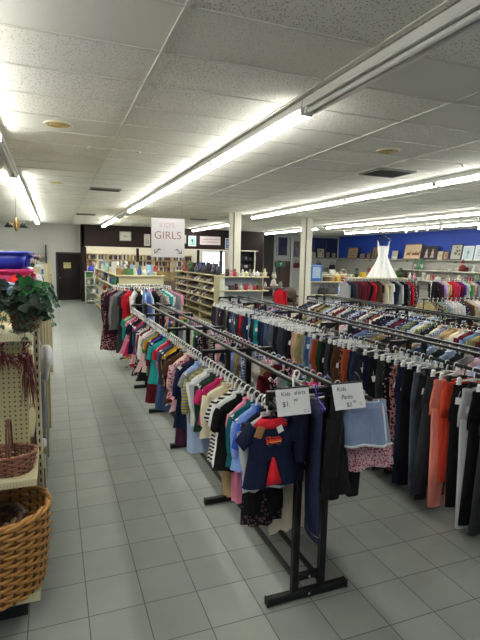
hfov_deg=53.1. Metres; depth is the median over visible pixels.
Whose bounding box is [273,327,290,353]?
trousers
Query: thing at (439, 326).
jacket
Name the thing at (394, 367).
trousers
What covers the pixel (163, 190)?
fluorescent light
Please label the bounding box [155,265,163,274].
basket
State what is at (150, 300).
blouse
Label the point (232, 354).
pants
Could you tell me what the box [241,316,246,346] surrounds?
jeans
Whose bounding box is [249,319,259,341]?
jeans
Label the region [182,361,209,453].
sleepsuit
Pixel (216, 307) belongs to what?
jeans
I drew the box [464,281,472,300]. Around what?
jacket
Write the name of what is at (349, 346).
hanger
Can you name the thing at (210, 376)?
shirt
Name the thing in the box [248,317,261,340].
jeans
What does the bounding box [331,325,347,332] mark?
jacket
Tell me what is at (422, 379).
jeans
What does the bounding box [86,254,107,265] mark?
bookcase
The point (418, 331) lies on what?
blouse
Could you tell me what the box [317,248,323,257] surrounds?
print
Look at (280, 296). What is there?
coat
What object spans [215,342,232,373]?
pants
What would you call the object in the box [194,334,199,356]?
shirt
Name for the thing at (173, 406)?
dress
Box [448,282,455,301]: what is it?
blouse
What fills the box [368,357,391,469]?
trousers
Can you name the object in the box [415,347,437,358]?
blouse
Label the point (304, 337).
trousers
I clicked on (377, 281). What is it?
blouse
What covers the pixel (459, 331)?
jacket
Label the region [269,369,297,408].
shirt
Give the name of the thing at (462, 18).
fluorescent light
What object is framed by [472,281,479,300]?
blouse
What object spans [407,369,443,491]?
trousers
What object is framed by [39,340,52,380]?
plastic bag
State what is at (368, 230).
fluorescent light
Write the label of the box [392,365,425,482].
trousers
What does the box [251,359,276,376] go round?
pants
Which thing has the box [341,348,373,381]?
trousers
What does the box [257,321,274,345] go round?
trousers
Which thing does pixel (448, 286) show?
jacket
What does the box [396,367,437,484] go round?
trousers
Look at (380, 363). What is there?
trousers
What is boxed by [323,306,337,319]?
blouse
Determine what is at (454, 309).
blouse
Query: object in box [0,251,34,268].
storage tote
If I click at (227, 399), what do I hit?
shirt
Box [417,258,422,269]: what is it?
figure
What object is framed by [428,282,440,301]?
blouse
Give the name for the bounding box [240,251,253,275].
storage cabinet
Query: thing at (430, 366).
hanger
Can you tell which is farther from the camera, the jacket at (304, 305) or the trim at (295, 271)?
the trim at (295, 271)
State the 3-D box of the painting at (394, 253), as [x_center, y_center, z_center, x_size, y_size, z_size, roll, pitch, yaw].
[7.060,-2.967,21.906,0.088,0.398,0.420,-2,8,-21]
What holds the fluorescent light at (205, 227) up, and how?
attached to the ceiling
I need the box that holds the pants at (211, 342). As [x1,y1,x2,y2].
[210,339,232,367]
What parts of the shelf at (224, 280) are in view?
panel, panel, shelf, shelf, panel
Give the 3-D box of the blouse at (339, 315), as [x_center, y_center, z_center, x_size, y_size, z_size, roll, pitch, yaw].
[1.826,0.166,8.058,0.545,0.703,0.115,-2,8,-26]
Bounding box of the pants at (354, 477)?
[329,471,359,500]
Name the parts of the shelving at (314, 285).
shelf, panel, shelf, raised shelf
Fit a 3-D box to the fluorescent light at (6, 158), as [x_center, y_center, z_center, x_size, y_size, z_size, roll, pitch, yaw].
[-3.004,-2.078,6.173,0.136,0.116,2.440,-2,8,-21]
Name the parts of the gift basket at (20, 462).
handle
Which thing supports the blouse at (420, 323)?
hanging from the clothes hanger
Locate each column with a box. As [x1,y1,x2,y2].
[228,212,240,274]
[298,218,312,306]
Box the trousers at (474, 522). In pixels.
[468,424,479,535]
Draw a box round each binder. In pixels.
[111,261,118,272]
[115,277,118,286]
[146,265,152,274]
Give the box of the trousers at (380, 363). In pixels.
[374,359,404,469]
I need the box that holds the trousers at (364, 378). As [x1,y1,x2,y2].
[361,355,397,394]
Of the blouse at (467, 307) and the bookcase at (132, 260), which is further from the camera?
the bookcase at (132, 260)
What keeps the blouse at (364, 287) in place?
hanging from the clothes hanger
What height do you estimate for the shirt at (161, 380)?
0.383 m
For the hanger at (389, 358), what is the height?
0.155 m
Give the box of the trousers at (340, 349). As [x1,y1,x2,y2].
[338,347,361,381]
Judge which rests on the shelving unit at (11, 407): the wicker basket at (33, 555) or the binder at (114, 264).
the wicker basket at (33, 555)
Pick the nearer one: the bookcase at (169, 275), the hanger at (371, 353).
the hanger at (371, 353)
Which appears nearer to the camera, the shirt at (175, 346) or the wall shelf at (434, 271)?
the shirt at (175, 346)
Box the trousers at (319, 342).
[316,339,342,384]
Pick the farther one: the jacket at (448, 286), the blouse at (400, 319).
the jacket at (448, 286)
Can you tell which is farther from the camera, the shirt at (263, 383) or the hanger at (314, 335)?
the hanger at (314, 335)
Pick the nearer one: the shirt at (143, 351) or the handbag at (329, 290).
the shirt at (143, 351)
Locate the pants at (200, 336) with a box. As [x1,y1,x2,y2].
[198,334,217,364]
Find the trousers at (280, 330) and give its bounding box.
[276,328,283,363]
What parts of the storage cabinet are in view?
panel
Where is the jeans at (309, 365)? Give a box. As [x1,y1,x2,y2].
[308,337,324,369]
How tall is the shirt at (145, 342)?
0.330 m
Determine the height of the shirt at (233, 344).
0.334 m
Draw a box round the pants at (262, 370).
[260,365,282,375]
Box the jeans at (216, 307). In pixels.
[215,307,217,333]
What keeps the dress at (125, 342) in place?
hanging from the hanger
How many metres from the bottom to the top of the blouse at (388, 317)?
0.686 m
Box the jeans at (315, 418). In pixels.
[304,398,322,543]
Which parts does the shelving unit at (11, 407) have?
kick plate, shelf, shelf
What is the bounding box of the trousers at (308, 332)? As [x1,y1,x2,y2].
[293,332,308,360]
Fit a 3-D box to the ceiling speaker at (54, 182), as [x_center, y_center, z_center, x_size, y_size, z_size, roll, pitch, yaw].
[-3.260,-2.450,8.565,0.278,0.016,0.278,3,8,16]
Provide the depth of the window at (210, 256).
25.34 m
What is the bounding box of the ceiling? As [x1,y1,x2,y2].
[0,0,479,236]
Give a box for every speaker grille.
[46,122,68,127]
[379,149,397,153]
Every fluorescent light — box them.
[0,132,17,176]
[10,173,26,195]
[21,191,31,206]
[27,203,34,214]
[108,216,117,223]
[116,209,129,218]
[127,199,146,212]
[143,183,172,203]
[167,157,217,189]
[192,226,207,230]
[208,222,228,228]
[209,99,312,165]
[250,207,290,218]
[264,229,287,233]
[288,196,347,211]
[288,226,319,231]
[302,0,479,114]
[325,221,364,228]
[344,178,437,201]
[344,229,380,233]
[365,216,418,224]
[380,225,425,231]
[418,209,479,219]
[424,221,479,227]
[434,169,479,185]
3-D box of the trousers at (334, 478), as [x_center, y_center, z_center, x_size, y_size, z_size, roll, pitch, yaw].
[0.532,0.683,2.653,0.205,0.527,0.401,3,8,14]
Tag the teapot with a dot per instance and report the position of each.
(144, 272)
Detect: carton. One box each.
[35,264,43,281]
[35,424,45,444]
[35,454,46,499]
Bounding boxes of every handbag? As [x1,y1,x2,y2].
[88,263,93,270]
[216,261,221,274]
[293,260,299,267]
[317,285,325,293]
[322,265,328,271]
[326,283,335,293]
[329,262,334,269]
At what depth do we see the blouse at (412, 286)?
13.23 m
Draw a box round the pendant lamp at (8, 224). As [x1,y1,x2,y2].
[4,200,27,231]
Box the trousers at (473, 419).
[458,391,479,525]
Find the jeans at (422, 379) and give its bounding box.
[414,372,454,499]
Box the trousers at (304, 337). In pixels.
[301,335,312,375]
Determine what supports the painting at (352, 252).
on the wall ledge
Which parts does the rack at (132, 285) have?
ring rail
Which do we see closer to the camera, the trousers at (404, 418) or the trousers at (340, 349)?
the trousers at (404, 418)
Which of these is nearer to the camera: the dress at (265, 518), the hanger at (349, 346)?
the dress at (265, 518)
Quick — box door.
[56,252,81,299]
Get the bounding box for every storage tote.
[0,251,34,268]
[0,268,35,281]
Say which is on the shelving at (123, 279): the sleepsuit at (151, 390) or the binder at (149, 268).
the binder at (149, 268)
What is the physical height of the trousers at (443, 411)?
0.785 m
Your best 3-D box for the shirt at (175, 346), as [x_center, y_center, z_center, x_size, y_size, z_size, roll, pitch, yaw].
[-0.585,0.425,4.517,0.313,0.379,0.100,-3,9,-31]
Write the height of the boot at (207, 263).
0.326 m
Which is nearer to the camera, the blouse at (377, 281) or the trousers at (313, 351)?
the trousers at (313, 351)
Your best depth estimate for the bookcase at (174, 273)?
24.70 m
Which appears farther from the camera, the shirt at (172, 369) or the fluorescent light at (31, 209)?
the fluorescent light at (31, 209)
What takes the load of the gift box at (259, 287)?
on the shelf at (224, 280)
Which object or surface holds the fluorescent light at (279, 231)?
attached to the ceiling
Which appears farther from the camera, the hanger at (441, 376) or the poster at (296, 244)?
the poster at (296, 244)
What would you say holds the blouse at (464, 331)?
hanging from the clothes hanger
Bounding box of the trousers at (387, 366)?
[381,361,406,467]
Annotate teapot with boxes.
[141,269,148,274]
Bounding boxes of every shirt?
[122,315,135,339]
[125,319,138,353]
[130,319,140,348]
[132,323,146,352]
[133,324,161,344]
[135,325,162,355]
[136,327,151,359]
[137,328,152,358]
[140,331,158,360]
[142,332,168,374]
[143,333,160,349]
[146,338,168,383]
[149,336,165,372]
[152,340,188,373]
[155,339,169,369]
[158,344,178,384]
[161,345,180,385]
[161,348,192,390]
[161,351,186,403]
[166,355,207,399]
[172,352,197,365]
[177,364,204,388]
[179,322,197,339]
[181,363,204,411]
[181,366,207,422]
[186,368,230,425]
[189,370,234,423]
[190,330,201,346]
[193,375,219,431]
[193,377,240,424]
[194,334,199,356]
[194,372,218,396]
[199,382,230,438]
[203,387,237,461]
[208,390,260,466]
[210,393,253,471]
[219,342,239,362]
[225,400,255,466]
[230,403,260,472]
[231,407,285,490]
[237,411,286,493]
[239,355,266,380]
[255,364,285,403]
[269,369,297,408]
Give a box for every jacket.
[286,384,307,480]
[292,316,309,323]
[299,302,310,308]
[327,307,342,320]
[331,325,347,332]
[337,281,350,300]
[341,310,353,320]
[349,311,365,319]
[353,281,360,304]
[356,312,372,328]
[358,313,375,328]
[363,281,369,305]
[370,281,381,307]
[378,316,396,333]
[380,281,390,308]
[382,317,400,334]
[393,281,399,304]
[402,281,410,306]
[412,281,419,307]
[425,325,445,335]
[427,326,449,346]
[438,328,459,348]
[441,281,449,300]
[445,329,465,348]
[453,281,460,300]
[453,331,473,352]
[458,332,479,351]
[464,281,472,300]
[465,333,479,355]
[465,365,479,375]
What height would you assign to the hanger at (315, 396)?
0.119 m
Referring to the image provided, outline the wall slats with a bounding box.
[336,258,479,303]
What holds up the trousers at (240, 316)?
hanging from the hanger
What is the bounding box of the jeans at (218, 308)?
[217,308,220,334]
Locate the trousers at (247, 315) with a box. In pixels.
[240,315,254,345]
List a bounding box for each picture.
[144,234,149,245]
[188,236,195,245]
[225,238,228,248]
[392,251,397,257]
[463,247,473,258]
[475,246,479,258]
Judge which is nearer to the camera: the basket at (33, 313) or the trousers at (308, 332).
the basket at (33, 313)
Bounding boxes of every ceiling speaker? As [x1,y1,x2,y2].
[43,120,72,128]
[49,181,64,183]
[376,148,400,153]
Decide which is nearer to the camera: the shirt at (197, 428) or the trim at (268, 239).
the shirt at (197, 428)
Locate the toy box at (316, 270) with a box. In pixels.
[311,264,321,280]
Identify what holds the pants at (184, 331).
hanging from the hanger
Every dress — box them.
[100,290,116,350]
[116,291,126,352]
[118,316,137,353]
[123,317,137,355]
[129,321,143,363]
[131,324,147,375]
[134,330,158,372]
[136,291,141,316]
[136,329,153,380]
[152,291,159,321]
[163,290,175,305]
[169,354,204,411]
[240,406,285,527]
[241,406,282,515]
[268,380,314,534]
[367,240,396,277]
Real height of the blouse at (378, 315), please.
0.672 m
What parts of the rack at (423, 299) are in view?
hang rail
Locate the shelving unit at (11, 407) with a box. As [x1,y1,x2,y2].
[0,311,43,620]
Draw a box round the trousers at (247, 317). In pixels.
[246,317,249,340]
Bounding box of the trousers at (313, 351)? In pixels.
[310,338,328,381]
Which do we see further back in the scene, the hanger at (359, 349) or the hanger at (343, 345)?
the hanger at (343, 345)
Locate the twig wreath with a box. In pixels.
[0,341,39,408]
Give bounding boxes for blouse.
[101,289,112,323]
[101,289,117,321]
[103,290,117,334]
[108,290,123,329]
[121,291,131,327]
[129,291,137,312]
[142,291,147,313]
[146,291,154,325]
[156,291,170,324]
[161,291,172,306]
[167,290,181,312]
[171,290,183,305]
[310,320,325,326]
[319,325,334,331]
[320,306,331,315]
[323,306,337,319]
[332,308,347,321]
[338,309,353,316]
[343,329,363,337]
[347,281,353,297]
[347,330,368,340]
[350,281,357,303]
[352,312,366,326]
[357,281,362,299]
[357,331,374,342]
[360,281,366,304]
[361,333,381,343]
[362,314,376,329]
[363,334,386,345]
[366,314,382,330]
[367,281,373,306]
[370,281,376,301]
[370,315,387,332]
[372,336,393,347]
[376,316,393,332]
[377,281,383,302]
[380,281,388,303]
[383,339,404,351]
[386,281,394,303]
[386,318,404,335]
[390,281,396,304]
[391,319,408,335]
[394,320,412,337]
[396,281,403,305]
[396,343,420,353]
[399,281,407,305]
[399,321,415,338]
[403,344,429,355]
[404,321,421,338]
[406,281,413,304]
[407,322,425,332]
[408,281,417,306]
[411,323,429,332]
[414,324,434,336]
[415,301,436,317]
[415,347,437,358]
[419,325,437,342]
[422,349,446,362]
[428,281,444,300]
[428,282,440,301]
[430,301,443,318]
[431,350,455,364]
[434,327,454,346]
[435,301,448,318]
[437,352,464,367]
[439,282,447,300]
[440,301,452,312]
[444,281,451,297]
[445,301,455,313]
[447,330,470,350]
[447,355,473,370]
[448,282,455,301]
[449,301,460,313]
[453,301,465,321]
[456,281,463,300]
[458,301,469,322]
[459,281,466,300]
[460,358,479,372]
[462,282,470,300]
[463,301,474,323]
[467,301,478,323]
[470,282,477,300]
[470,300,479,324]
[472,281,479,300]
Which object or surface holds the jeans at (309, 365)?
hanging from the hanger at (314, 335)
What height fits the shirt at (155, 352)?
0.342 m
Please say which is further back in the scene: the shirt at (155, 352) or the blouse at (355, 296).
the blouse at (355, 296)
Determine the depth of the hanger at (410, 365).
3.94 m
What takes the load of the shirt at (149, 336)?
hanging from the hanger
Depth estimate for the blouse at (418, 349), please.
4.67 m
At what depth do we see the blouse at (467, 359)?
4.17 m
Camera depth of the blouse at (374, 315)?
7.35 m
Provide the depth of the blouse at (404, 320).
6.73 m
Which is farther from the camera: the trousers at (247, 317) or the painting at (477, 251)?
the painting at (477, 251)
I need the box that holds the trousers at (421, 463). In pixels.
[409,374,460,494]
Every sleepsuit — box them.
[127,318,139,360]
[145,334,161,403]
[155,343,176,411]
[172,359,197,429]
[174,357,196,445]
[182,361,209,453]
[206,379,237,395]
[218,384,253,497]
[226,396,258,503]
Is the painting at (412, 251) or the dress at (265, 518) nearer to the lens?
the dress at (265, 518)
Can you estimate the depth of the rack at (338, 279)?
12.93 m
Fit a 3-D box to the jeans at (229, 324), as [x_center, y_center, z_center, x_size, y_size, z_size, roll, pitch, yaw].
[-0.015,0.332,7.837,0.363,0.940,0.103,-1,8,-18]
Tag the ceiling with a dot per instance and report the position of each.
(148, 24)
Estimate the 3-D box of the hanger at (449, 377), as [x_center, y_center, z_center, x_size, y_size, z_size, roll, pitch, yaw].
[1.653,0.401,3.547,0.301,0.153,0.031,-1,8,-13]
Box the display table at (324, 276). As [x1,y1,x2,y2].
[324,276,407,281]
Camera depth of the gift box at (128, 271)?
11.84 m
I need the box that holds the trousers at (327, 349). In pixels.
[323,342,346,384]
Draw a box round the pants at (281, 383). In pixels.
[273,376,303,410]
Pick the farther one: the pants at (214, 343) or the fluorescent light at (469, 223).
the fluorescent light at (469, 223)
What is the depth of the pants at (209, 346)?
5.09 m
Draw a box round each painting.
[347,247,358,258]
[359,253,365,258]
[371,247,377,258]
[391,250,398,258]
[403,244,422,259]
[421,246,438,259]
[437,251,443,259]
[442,251,449,259]
[449,244,463,259]
[461,246,474,259]
[473,245,479,259]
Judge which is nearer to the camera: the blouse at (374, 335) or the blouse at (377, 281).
the blouse at (374, 335)
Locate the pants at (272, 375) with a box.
[270,371,295,381]
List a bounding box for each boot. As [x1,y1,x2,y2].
[201,262,209,272]
[204,264,212,273]
[210,264,217,273]
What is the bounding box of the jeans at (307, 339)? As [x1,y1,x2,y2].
[303,336,329,376]
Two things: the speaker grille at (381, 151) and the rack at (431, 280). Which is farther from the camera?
the rack at (431, 280)
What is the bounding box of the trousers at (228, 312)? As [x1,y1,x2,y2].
[226,311,230,332]
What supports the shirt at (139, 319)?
hanging from the hanger
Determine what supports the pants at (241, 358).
hanging from the hanger
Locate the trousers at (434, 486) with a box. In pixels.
[427,377,470,507]
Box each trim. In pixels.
[85,246,257,251]
[263,235,273,295]
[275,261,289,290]
[289,235,293,286]
[292,257,335,294]
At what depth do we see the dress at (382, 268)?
12.74 m
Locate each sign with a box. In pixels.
[63,263,70,267]
[151,218,184,257]
[200,236,219,244]
[271,376,310,416]
[272,260,284,300]
[327,372,365,410]
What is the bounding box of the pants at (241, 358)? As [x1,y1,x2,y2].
[239,353,263,388]
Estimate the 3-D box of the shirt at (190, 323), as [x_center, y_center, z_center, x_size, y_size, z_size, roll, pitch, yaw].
[-0.638,0.263,6.157,0.397,0.482,0.110,-3,8,-29]
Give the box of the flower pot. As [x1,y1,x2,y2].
[398,267,402,277]
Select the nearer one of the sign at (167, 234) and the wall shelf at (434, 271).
the sign at (167, 234)
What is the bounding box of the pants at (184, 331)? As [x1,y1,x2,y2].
[183,326,192,341]
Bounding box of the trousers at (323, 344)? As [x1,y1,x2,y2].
[319,341,337,384]
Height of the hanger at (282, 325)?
0.155 m
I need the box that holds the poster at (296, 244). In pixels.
[294,241,299,256]
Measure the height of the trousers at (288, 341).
0.986 m
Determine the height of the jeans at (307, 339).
0.984 m
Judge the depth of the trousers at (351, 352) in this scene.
4.61 m
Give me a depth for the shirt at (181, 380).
3.66 m
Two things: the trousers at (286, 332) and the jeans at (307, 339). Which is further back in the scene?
the trousers at (286, 332)
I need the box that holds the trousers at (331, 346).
[327,343,352,378]
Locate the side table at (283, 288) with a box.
[263,287,284,289]
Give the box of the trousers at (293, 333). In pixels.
[290,332,304,360]
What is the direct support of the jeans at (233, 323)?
hanging from the hanger
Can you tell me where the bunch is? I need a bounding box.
[28,253,44,271]
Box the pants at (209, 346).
[208,338,226,367]
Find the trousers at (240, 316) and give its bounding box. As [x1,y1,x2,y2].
[239,315,241,337]
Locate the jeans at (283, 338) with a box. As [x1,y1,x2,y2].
[282,329,286,355]
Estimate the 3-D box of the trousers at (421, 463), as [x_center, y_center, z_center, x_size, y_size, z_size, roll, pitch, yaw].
[1.551,0.907,3.809,0.389,0.988,0.129,-2,8,-24]
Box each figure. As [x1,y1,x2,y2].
[411,259,416,269]
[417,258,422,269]
[458,259,465,270]
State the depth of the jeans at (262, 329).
6.57 m
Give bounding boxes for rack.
[114,284,169,367]
[131,302,372,607]
[218,295,479,473]
[306,294,479,329]
[338,279,417,312]
[421,298,479,314]
[430,280,479,300]
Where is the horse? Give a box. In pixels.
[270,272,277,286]
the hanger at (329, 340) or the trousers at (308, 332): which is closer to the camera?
the hanger at (329, 340)
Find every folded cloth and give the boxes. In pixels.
[9,275,23,282]
[31,273,42,281]
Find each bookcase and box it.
[85,271,94,302]
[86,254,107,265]
[108,254,129,266]
[131,255,151,266]
[152,257,172,279]
[173,256,191,279]
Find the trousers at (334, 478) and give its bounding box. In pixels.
[320,394,352,501]
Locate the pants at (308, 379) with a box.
[287,377,310,386]
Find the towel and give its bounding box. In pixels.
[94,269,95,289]
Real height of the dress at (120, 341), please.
1.076 m
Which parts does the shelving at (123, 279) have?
panel, shelf, shelf, panel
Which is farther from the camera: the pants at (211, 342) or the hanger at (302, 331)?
the hanger at (302, 331)
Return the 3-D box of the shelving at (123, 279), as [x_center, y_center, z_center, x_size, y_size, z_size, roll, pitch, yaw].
[-3.782,-0.834,15.418,1.180,1.492,7.560,-2,8,-21]
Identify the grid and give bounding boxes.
[0,0,479,236]
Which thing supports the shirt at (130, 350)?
hanging from the hanger
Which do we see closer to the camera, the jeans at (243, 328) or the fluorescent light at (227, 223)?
the jeans at (243, 328)
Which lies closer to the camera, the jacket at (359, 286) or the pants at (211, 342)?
the pants at (211, 342)
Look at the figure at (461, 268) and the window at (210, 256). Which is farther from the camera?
the window at (210, 256)
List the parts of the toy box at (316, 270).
printed panel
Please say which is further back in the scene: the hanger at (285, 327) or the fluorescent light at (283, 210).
the fluorescent light at (283, 210)
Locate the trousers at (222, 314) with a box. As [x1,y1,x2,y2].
[221,309,223,325]
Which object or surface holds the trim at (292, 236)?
attached to the wall at (297, 238)
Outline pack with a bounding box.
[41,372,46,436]
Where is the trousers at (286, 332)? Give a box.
[284,330,290,367]
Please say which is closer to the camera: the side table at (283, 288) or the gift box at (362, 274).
the side table at (283, 288)
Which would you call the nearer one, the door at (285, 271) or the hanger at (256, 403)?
the hanger at (256, 403)
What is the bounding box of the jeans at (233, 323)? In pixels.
[232,313,236,334]
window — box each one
[202,251,224,272]
[276,236,288,256]
[300,236,338,259]
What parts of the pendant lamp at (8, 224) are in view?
lamp shade, lamp shade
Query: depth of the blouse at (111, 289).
8.58 m
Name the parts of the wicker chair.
backrest, seat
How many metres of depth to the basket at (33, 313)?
2.44 m
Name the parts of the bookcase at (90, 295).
panel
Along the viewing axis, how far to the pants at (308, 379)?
3.47 m
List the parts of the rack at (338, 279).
hang rail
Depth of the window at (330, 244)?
26.36 m
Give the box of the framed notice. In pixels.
[119,231,130,240]
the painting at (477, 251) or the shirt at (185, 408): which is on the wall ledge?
the painting at (477, 251)
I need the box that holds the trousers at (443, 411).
[437,380,479,481]
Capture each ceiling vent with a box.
[89,187,121,191]
[358,168,415,177]
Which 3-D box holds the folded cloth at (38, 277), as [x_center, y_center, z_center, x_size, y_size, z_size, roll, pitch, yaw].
[-1.580,-0.306,3.681,0.139,0.122,0.435,-2,8,-21]
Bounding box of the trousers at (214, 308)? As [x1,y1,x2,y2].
[212,307,215,332]
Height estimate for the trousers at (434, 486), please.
1.034 m
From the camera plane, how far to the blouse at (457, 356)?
4.29 m
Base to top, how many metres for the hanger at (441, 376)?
0.153 m
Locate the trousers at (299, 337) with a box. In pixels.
[294,333,316,375]
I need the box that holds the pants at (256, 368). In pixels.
[251,363,269,399]
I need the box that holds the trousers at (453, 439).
[445,383,476,506]
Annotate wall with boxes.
[0,222,79,293]
[80,224,263,301]
[86,247,255,270]
[164,280,175,290]
[264,234,337,295]
[338,229,479,259]
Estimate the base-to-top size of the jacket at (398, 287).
0.776 m
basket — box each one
[0,418,37,477]
[0,485,51,611]
[8,302,41,330]
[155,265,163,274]
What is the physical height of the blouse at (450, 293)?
0.794 m
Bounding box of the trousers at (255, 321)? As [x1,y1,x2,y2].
[253,320,259,344]
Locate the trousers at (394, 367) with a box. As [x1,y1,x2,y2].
[388,363,419,469]
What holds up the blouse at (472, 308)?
hanging from the clothes hanger
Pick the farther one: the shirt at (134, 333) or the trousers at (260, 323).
the trousers at (260, 323)
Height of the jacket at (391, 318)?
0.779 m
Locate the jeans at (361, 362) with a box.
[357,353,385,380]
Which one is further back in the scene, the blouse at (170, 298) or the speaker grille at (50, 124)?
the blouse at (170, 298)
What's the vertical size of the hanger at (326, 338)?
0.154 m
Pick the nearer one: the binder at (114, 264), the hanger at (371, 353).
the hanger at (371, 353)
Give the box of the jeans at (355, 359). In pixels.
[348,352,375,381]
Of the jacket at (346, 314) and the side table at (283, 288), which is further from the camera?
the side table at (283, 288)
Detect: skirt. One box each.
[342,399,392,448]
[342,399,393,471]
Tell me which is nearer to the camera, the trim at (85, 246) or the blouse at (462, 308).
the blouse at (462, 308)
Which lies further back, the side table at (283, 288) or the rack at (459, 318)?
the side table at (283, 288)
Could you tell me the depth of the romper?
2.49 m
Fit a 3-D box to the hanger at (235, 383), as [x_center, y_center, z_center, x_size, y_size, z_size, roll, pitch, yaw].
[-0.042,0.448,3.053,0.257,0.192,0.017,-2,8,-22]
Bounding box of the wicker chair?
[284,287,298,309]
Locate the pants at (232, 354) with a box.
[231,351,254,373]
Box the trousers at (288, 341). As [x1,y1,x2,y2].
[285,330,300,368]
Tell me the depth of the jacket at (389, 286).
12.95 m
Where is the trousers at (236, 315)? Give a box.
[235,314,239,335]
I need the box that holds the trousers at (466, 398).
[455,387,476,528]
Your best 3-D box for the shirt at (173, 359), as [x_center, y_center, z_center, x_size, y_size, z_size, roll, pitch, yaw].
[-0.519,0.505,4.262,0.362,0.477,0.097,-2,8,-25]
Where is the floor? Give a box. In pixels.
[0,296,479,639]
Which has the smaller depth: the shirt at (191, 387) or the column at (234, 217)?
the shirt at (191, 387)
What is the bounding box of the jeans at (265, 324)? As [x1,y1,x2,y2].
[263,323,267,358]
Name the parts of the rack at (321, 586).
post, cross arm, post, post, cross arm, post, post, cross arm, hang rail, post, rail, post, rail, cross arm, rail, post, hang rail, post, cross arm, rail, post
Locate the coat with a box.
[274,289,286,309]
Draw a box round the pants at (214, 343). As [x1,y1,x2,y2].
[213,341,233,367]
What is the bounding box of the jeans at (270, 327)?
[266,325,274,359]
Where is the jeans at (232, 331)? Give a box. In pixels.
[231,313,233,334]
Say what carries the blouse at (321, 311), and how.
hanging from the clothes hanger
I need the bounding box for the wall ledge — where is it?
[334,258,479,262]
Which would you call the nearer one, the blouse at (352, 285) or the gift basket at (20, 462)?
the gift basket at (20, 462)
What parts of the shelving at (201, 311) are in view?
panel, panel, shelf, shelf, shelf, shelf, shelf, shelf, shelf, panel, panel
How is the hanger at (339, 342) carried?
hanging from the rack at (424, 340)
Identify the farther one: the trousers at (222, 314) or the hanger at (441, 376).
the trousers at (222, 314)
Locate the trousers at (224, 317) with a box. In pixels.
[223,310,227,330]
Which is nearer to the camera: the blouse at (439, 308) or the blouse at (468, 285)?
the blouse at (439, 308)
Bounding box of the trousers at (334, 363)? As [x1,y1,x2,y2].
[330,345,362,381]
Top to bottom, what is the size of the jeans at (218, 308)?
0.933 m
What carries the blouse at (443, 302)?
hanging from the clothes hanger
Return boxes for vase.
[137,266,141,274]
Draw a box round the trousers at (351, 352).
[347,350,379,381]
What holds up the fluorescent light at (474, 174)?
attached to the ceiling
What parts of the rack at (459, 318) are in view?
cross arm, cross arm, rail, hang rail, cross arm, post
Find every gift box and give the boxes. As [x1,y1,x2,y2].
[116,268,124,274]
[125,268,132,274]
[228,285,234,289]
[256,285,262,289]
[359,272,365,276]
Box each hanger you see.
[214,373,250,400]
[215,376,237,401]
[218,378,241,404]
[229,384,250,415]
[231,387,254,418]
[235,390,259,422]
[240,381,246,394]
[257,352,275,374]
[267,404,274,418]
[268,356,284,380]
[269,315,289,324]
[280,318,300,327]
[284,319,304,329]
[287,320,307,329]
[290,321,310,330]
[292,374,295,386]
[293,322,314,331]
[293,370,314,395]
[296,322,318,332]
[300,323,321,333]
[304,324,326,335]
[308,325,329,336]
[308,369,314,385]
[309,384,325,411]
[312,326,333,338]
[315,328,338,339]
[319,329,342,340]
[324,330,346,341]
[327,331,352,343]
[333,332,356,344]
[337,334,361,345]
[341,335,367,347]
[347,336,372,348]
[352,338,377,350]
[356,339,383,352]
[363,341,388,354]
[368,342,394,356]
[373,344,403,358]
[380,346,407,359]
[386,347,414,362]
[393,349,421,365]
[400,351,429,366]
[407,353,436,368]
[416,355,442,371]
[423,357,452,374]
[430,359,460,376]
[439,362,470,379]
[446,364,479,382]
[456,367,479,384]
[467,381,479,388]
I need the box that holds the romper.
[235,415,297,489]
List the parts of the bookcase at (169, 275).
panel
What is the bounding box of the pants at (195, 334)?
[193,331,213,347]
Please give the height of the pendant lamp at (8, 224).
0.810 m
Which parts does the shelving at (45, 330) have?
shelf, shelf, shelf, post, post, post, post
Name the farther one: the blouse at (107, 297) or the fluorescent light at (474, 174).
the blouse at (107, 297)
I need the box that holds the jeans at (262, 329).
[261,323,263,346]
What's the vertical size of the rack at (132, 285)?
1.422 m
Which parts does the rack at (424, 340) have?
cross arm, cross arm, post, cross arm, hang rail, post, rail, rail, hang rail, post, cross arm, post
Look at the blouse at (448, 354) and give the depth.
4.39 m
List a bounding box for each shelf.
[217,276,268,304]
[393,269,479,274]
[398,279,443,281]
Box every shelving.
[0,242,47,278]
[26,260,53,507]
[93,267,165,310]
[175,270,229,323]
[310,274,345,303]
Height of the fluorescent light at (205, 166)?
0.116 m
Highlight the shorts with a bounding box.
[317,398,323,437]
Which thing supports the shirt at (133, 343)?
hanging from the hanger
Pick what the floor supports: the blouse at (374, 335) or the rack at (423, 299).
the rack at (423, 299)
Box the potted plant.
[0,274,59,348]
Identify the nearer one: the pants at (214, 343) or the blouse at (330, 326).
the pants at (214, 343)
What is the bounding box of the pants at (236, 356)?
[234,352,257,385]
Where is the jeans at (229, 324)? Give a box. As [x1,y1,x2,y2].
[228,312,232,332]
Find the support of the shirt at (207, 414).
hanging from the hanger at (235, 383)
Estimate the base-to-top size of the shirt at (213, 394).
0.389 m
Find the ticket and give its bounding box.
[42,438,46,446]

